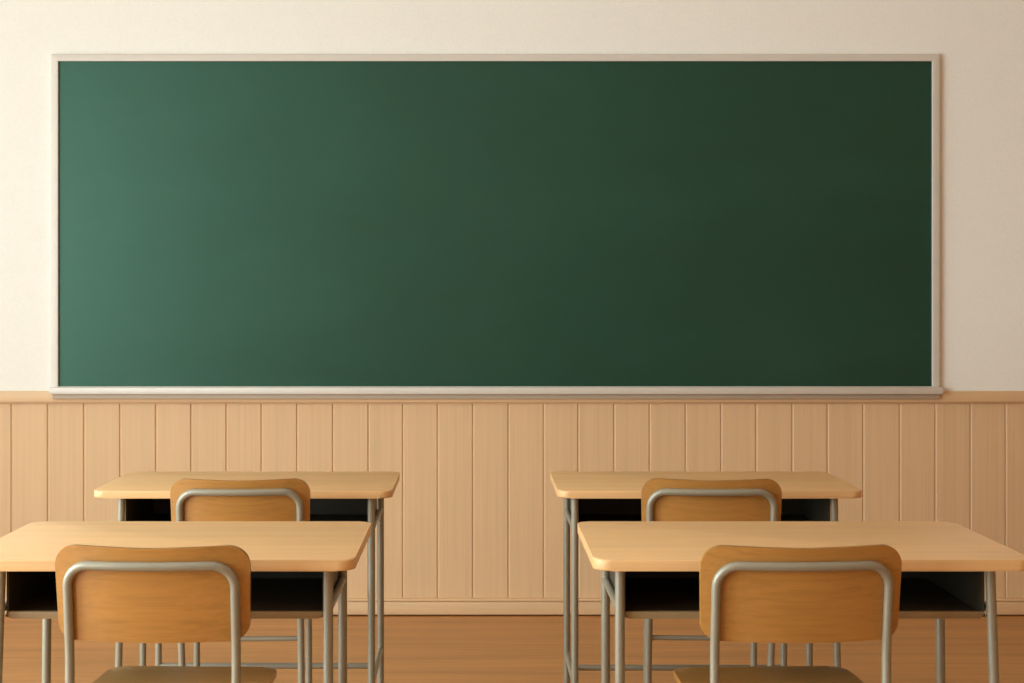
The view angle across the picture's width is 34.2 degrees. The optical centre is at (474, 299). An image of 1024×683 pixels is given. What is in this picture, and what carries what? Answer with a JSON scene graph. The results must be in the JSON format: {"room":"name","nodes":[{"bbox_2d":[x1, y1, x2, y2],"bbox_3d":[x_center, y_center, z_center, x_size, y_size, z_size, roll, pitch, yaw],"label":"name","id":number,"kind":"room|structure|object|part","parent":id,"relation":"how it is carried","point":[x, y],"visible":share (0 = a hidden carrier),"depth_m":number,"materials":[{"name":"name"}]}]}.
{"room":"classroom","nodes":[
{"label":"classroom","id":0,"kind":"room"},
{"bbox_2d":[0,0,1023,390],"bbox_3d":[0.450,-0.324,6.162,7.500,2.950,0.176,0,0,0],"label":"wall","id":1,"kind":"structure","parent":0,"point":[979,44],"depth_m":6.07,"materials":[{"name":"beige paint"}]},
{"bbox_2d":[49,54,942,398],"bbox_3d":[0.076,-0.267,6.054,3.246,1.256,0.038,0,0,0],"label":"chalkboard","id":2,"kind":"object","parent":1,"relation":"attached to","point":[224,226],"visible":1,"depth_m":6.07,"materials":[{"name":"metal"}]},
{"bbox_3d":[-1.530,-0.277,6.064,0.026,1.237,0.018,0,0,0],"label":"frame rail","id":3,"kind":"part","parent":2,"relation":"part of","materials":[{"name":"metal"}]},
{"bbox_3d":[0.075,-0.882,6.064,3.235,0.026,0.018,0,0,0],"label":"frame rail","id":4,"kind":"part","parent":2,"relation":"part of","materials":[{"name":"metal"}]},
{"bbox_3d":[1.678,-0.277,6.064,0.027,1.237,0.018,0,0,0],"label":"frame rail","id":5,"kind":"part","parent":2,"relation":"part of","materials":[{"name":"metal"}]},
{"bbox_2d":[0,404,1023,597],"bbox_3d":[0.450,0.731,6.092,7.500,0.735,0.014,0,0,0],"label":"wainscoting","id":6,"kind":"structure","parent":1,"relation":"attached to","point":[474,510],"depth_m":6.08,"materials":[{"name":"brown wood"}]},
{"bbox_2d":[0,391,1023,403],"bbox_3d":[0.450,0.356,6.082,7.500,0.048,0.035,0,0,0],"label":"trim","id":7,"kind":"structure","parent":1,"relation":"attached to","point":[6,397],"depth_m":6.06,"materials":[{"name":"brown wood"}]},
{"bbox_2d":[5,598,1023,614],"bbox_3d":[0.450,1.120,6.079,7.500,0.062,0.042,0,0,0],"label":"baseboard","id":8,"kind":"structure","parent":1,"relation":"attached to","point":[355,606],"depth_m":6.06,"materials":[{"name":"brown wood"}]},
{"bbox_2d":[2,615,1023,682],"bbox_3d":[0.400,1.201,1.450,8.000,0.100,9.700,0,0,0],"label":"floor","id":9,"kind":"structure","parent":0,"point":[417,648],"depth_m":5.45,"materials":[{"name":"brown wood"}]},
{"bbox_2d":[55,544,276,682],"bbox_3d":[-0.533,0.780,2.928,0.333,0.742,0.367,0,0,2],"label":"chair","id":10,"kind":"object","parent":9,"relation":"on","point":[105,593],"visible":1,"depth_m":2.77,"materials":[{"name":"brown wood"}]},
{"bbox_3d":[-0.541,0.491,2.784,0.328,0.164,0.056,0,0,2],"label":"backrest","id":11,"kind":"part","parent":10,"relation":"part of","materials":[{"name":"brown wood"}]},
{"bbox_3d":[-0.528,0.694,2.938,0.322,0.019,0.347,0,0,2],"label":"seat","id":12,"kind":"part","parent":10,"relation":"part of","materials":[{"name":"brown wood"}]},
{"bbox_2d":[0,521,370,682],"bbox_3d":[-0.555,0.801,3.139,0.690,0.700,0.503,0,0,0],"label":"school desk","id":13,"kind":"object","parent":9,"relation":"on","point":[299,569],"visible":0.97,"depth_m":3.11,"materials":[{"name":"brown wood"}]},
{"bbox_3d":[-0.847,0.811,2.930,0.042,0.680,0.018,0,0,0],"label":"leg","id":14,"kind":"part","parent":13,"relation":"part of","materials":[{"name":"paint"}]},
{"bbox_3d":[-0.838,0.811,3.250,0.025,0.679,0.018,0,0,0],"label":"leg","id":15,"kind":"part","parent":13,"relation":"part of","materials":[{"name":"paint"}]},
{"bbox_2d":[6,571,338,618],"bbox_3d":[-0.546,0.517,3.126,0.562,0.091,0.380,0,0,0],"label":"tray","id":16,"kind":"object","parent":13,"relation":"on","point":[30,594],"depth_m":3.05,"materials":[{"name":"metal"}]},
{"bbox_3d":[-0.259,0.811,2.930,0.018,0.679,0.018,0,0,0],"label":"leg","id":17,"kind":"part","parent":13,"relation":"part of","materials":[{"name":"paint"}]},
{"bbox_3d":[-0.259,0.546,3.090,0.014,0.014,0.309,0,0,0],"label":"rail","id":18,"kind":"part","parent":13,"relation":"part of","materials":[{"name":"metal"}]},
{"bbox_3d":[-0.259,0.811,3.250,0.018,0.679,0.018,0,0,0],"label":"leg","id":19,"kind":"part","parent":13,"relation":"part of","materials":[{"name":"paint"}]},
{"bbox_2d":[170,478,311,682],"bbox_3d":[-0.535,0.777,3.908,0.315,0.748,0.368,0,0,-2],"label":"chair","id":20,"kind":"object","parent":9,"relation":"on","point":[288,499],"visible":0.36,"depth_m":3.75,"materials":[{"name":"brown wood"}]},
{"bbox_3d":[-0.667,0.928,3.781,0.016,0.447,0.043,0,0,-2],"label":"leg","id":21,"kind":"part","parent":20,"relation":"part of","materials":[{"name":"paint"}]},
{"bbox_3d":[-0.671,0.924,3.910,0.016,0.454,0.276,0,0,-2],"label":"leg","id":22,"kind":"part","parent":20,"relation":"part of","materials":[{"name":"paint"}]},
{"bbox_3d":[-0.531,0.488,3.764,0.315,0.170,0.056,0,0,-2],"label":"backrest","id":23,"kind":"part","parent":20,"relation":"part of","materials":[{"name":"brown wood"}]},
{"bbox_3d":[-0.531,0.565,3.752,0.287,0.281,0.056,0,0,-2],"label":"frame","id":24,"kind":"part","parent":20,"relation":"part of","materials":[{"name":"paint"}]},
{"bbox_3d":[-0.396,0.928,3.789,0.016,0.447,0.043,0,0,-2],"label":"leg","id":25,"kind":"part","parent":20,"relation":"part of","materials":[{"name":"paint"}]},
{"bbox_3d":[-0.400,0.924,3.917,0.016,0.454,0.276,0,0,-2],"label":"leg","id":26,"kind":"part","parent":20,"relation":"part of","materials":[{"name":"paint"}]},
{"bbox_2d":[94,471,399,682],"bbox_3d":[-0.551,0.801,4.154,0.709,0.700,0.448,0,0,0],"label":"school desk","id":27,"kind":"object","parent":9,"relation":"on","point":[141,495],"visible":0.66,"depth_m":4.15,"materials":[{"name":"brown wood"}]},
{"bbox_3d":[-0.847,0.810,3.960,0.030,0.681,0.018,0,0,0],"label":"leg","id":28,"kind":"part","parent":27,"relation":"part of","materials":[{"name":"paint"}]},
{"bbox_3d":[-0.867,0.810,4.345,0.021,0.681,0.018,0,0,0],"label":"leg","id":29,"kind":"part","parent":27,"relation":"part of","materials":[{"name":"paint"}]},
{"bbox_3d":[-0.790,0.855,4.152,0.017,0.592,0.017,0,0,0],"label":"support post","id":30,"kind":"part","parent":27,"relation":"part of","materials":[{"name":"metal"}]},
{"bbox_2d":[125,499,376,521],"bbox_3d":[-0.544,0.516,4.135,0.581,0.093,0.337,0,0,0],"label":"tray","id":31,"kind":"object","parent":27,"relation":"on","point":[364,510],"depth_m":4.27,"materials":[{"name":"metal"}]},
{"bbox_3d":[-0.246,0.810,3.960,0.018,0.681,0.018,0,0,0],"label":"leg","id":32,"kind":"part","parent":27,"relation":"part of","materials":[{"name":"paint"}]},
{"bbox_3d":[-0.246,0.546,4.152,0.014,0.014,0.374,0,0,0],"label":"rail","id":33,"kind":"part","parent":27,"relation":"part of","materials":[{"name":"metal"}]},
{"bbox_3d":[-0.246,0.810,4.345,0.018,0.681,0.018,0,0,0],"label":"leg","id":34,"kind":"part","parent":27,"relation":"part of","materials":[{"name":"paint"}]},
{"bbox_2d":[550,471,861,682],"bbox_3d":[0.558,0.801,4.154,0.723,0.700,0.448,0,0,0],"label":"school desk","id":35,"kind":"object","parent":9,"relation":"on","point":[586,495],"visible":0.59,"depth_m":4.18,"materials":[{"name":"brown wood"}]},
{"bbox_3d":[0.237,0.810,4.305,0.018,0.681,0.018,0,0,0],"label":"leg","id":36,"kind":"part","parent":35,"relation":"part of","materials":[{"name":"paint"}]},
{"bbox_3d":[0.237,0.546,4.133,0.014,0.014,0.334,0,0,0],"label":"rail","id":37,"kind":"part","parent":35,"relation":"part of","materials":[{"name":"metal"}]},
{"bbox_3d":[0.237,0.810,3.960,0.018,0.681,0.018,0,0,0],"label":"leg","id":38,"kind":"part","parent":35,"relation":"part of","materials":[{"name":"paint"}]},
{"bbox_2d":[570,499,830,522],"bbox_3d":[0.546,0.516,4.135,0.604,0.093,0.337,0,0,0],"label":"shelf","id":39,"kind":"object","parent":35,"relation":"on","point":[581,510],"depth_m":4.28,"materials":[{"name":"metal"}]},
{"bbox_3d":[0.767,0.855,4.133,0.017,0.592,0.017,0,0,0],"label":"support post","id":40,"kind":"part","parent":35,"relation":"part of","materials":[{"name":"metal"}]},
{"bbox_3d":[0.865,0.810,4.305,0.021,0.681,0.018,0,0,0],"label":"leg","id":41,"kind":"part","parent":35,"relation":"part of","materials":[{"name":"paint"}]},
{"bbox_3d":[0.861,0.810,3.960,0.030,0.681,0.018,0,0,0],"label":"leg","id":42,"kind":"part","parent":35,"relation":"part of","materials":[{"name":"paint"}]},
{"bbox_2d":[641,478,781,682],"bbox_3d":[0.541,0.777,3.908,0.316,0.748,0.368,0,0,2],"label":"chair","id":43,"kind":"object","parent":9,"relation":"on","point":[662,499],"visible":0.41,"depth_m":3.75,"materials":[{"name":"brown wood"}]},
{"bbox_3d":[0.407,0.924,3.920,0.016,0.454,0.276,0,0,4],"label":"leg","id":44,"kind":"part","parent":43,"relation":"part of","materials":[{"name":"paint"}]},
{"bbox_3d":[0.397,0.927,3.799,0.016,0.448,0.058,0,0,2],"label":"leg","id":45,"kind":"part","parent":43,"relation":"part of","materials":[{"name":"paint"}]},
{"bbox_3d":[0.535,0.488,3.764,0.316,0.170,0.056,0,0,2],"label":"backrest","id":46,"kind":"part","parent":43,"relation":"part of","materials":[{"name":"brown wood"}]},
{"bbox_3d":[0.535,0.565,3.752,0.295,0.281,0.057,0,0,2],"label":"frame","id":47,"kind":"part","parent":43,"relation":"part of","materials":[{"name":"paint"}]},
{"bbox_3d":[0.675,0.924,3.909,0.016,0.454,0.276,0,0,0],"label":"leg","id":48,"kind":"part","parent":43,"relation":"part of","materials":[{"name":"paint"}]},
{"bbox_3d":[0.676,0.927,3.788,0.016,0.448,0.058,0,0,2],"label":"leg","id":49,"kind":"part","parent":43,"relation":"part of","materials":[{"name":"paint"}]},
{"bbox_2d":[674,544,901,682],"bbox_3d":[0.540,0.780,2.928,0.344,0.742,0.367,0,0,-2],"label":"chair","id":50,"kind":"object","parent":9,"relation":"on","point":[747,593],"visible":1,"depth_m":2.77,"materials":[{"name":"brown wood"}]},
{"bbox_3d":[0.534,0.694,2.938,0.333,0.019,0.347,0,0,-2],"label":"seat","id":51,"kind":"part","parent":50,"relation":"part of","materials":[{"name":"brown wood"}]},
{"bbox_3d":[0.547,0.491,2.784,0.339,0.164,0.056,0,0,-2],"label":"backrest","id":52,"kind":"part","parent":50,"relation":"part of","materials":[{"name":"brown wood"}]},
{"bbox_2d":[578,521,1023,682],"bbox_3d":[0.590,0.801,3.139,0.764,0.700,0.503,0,0,0],"label":"school desk","id":53,"kind":"object","parent":9,"relation":"on","point":[649,569],"visible":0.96,"depth_m":3.09,"materials":[{"name":"brown wood"}]},
{"bbox_3d":[0.255,0.811,3.250,0.018,0.679,0.018,0,0,0],"label":"leg","id":54,"kind":"part","parent":53,"relation":"part of","materials":[{"name":"paint"}]},
{"bbox_3d":[0.255,0.546,3.090,0.014,0.014,0.309,0,0,0],"label":"rail","id":55,"kind":"part","parent":53,"relation":"part of","materials":[{"name":"metal"}]},
{"bbox_3d":[0.255,0.811,2.930,0.018,0.679,0.018,0,0,0],"label":"leg","id":56,"kind":"part","parent":53,"relation":"part of","materials":[{"name":"paint"}]},
{"bbox_2d":[609,571,984,618],"bbox_3d":[0.581,0.517,3.126,0.638,0.091,0.380,0,0,0],"label":"shelf","id":57,"kind":"object","parent":53,"relation":"on","point":[632,594],"depth_m":3.07,"materials":[{"name":"metal"}]},
{"bbox_3d":[0.911,0.811,3.250,0.025,0.679,0.018,0,0,0],"label":"leg","id":58,"kind":"part","parent":53,"relation":"part of","materials":[{"name":"paint"}]},
{"bbox_3d":[0.919,0.811,2.930,0.042,0.680,0.018,0,0,0],"label":"leg","id":59,"kind":"part","parent":53,"relation":"part of","materials":[{"name":"paint"}]}
]}

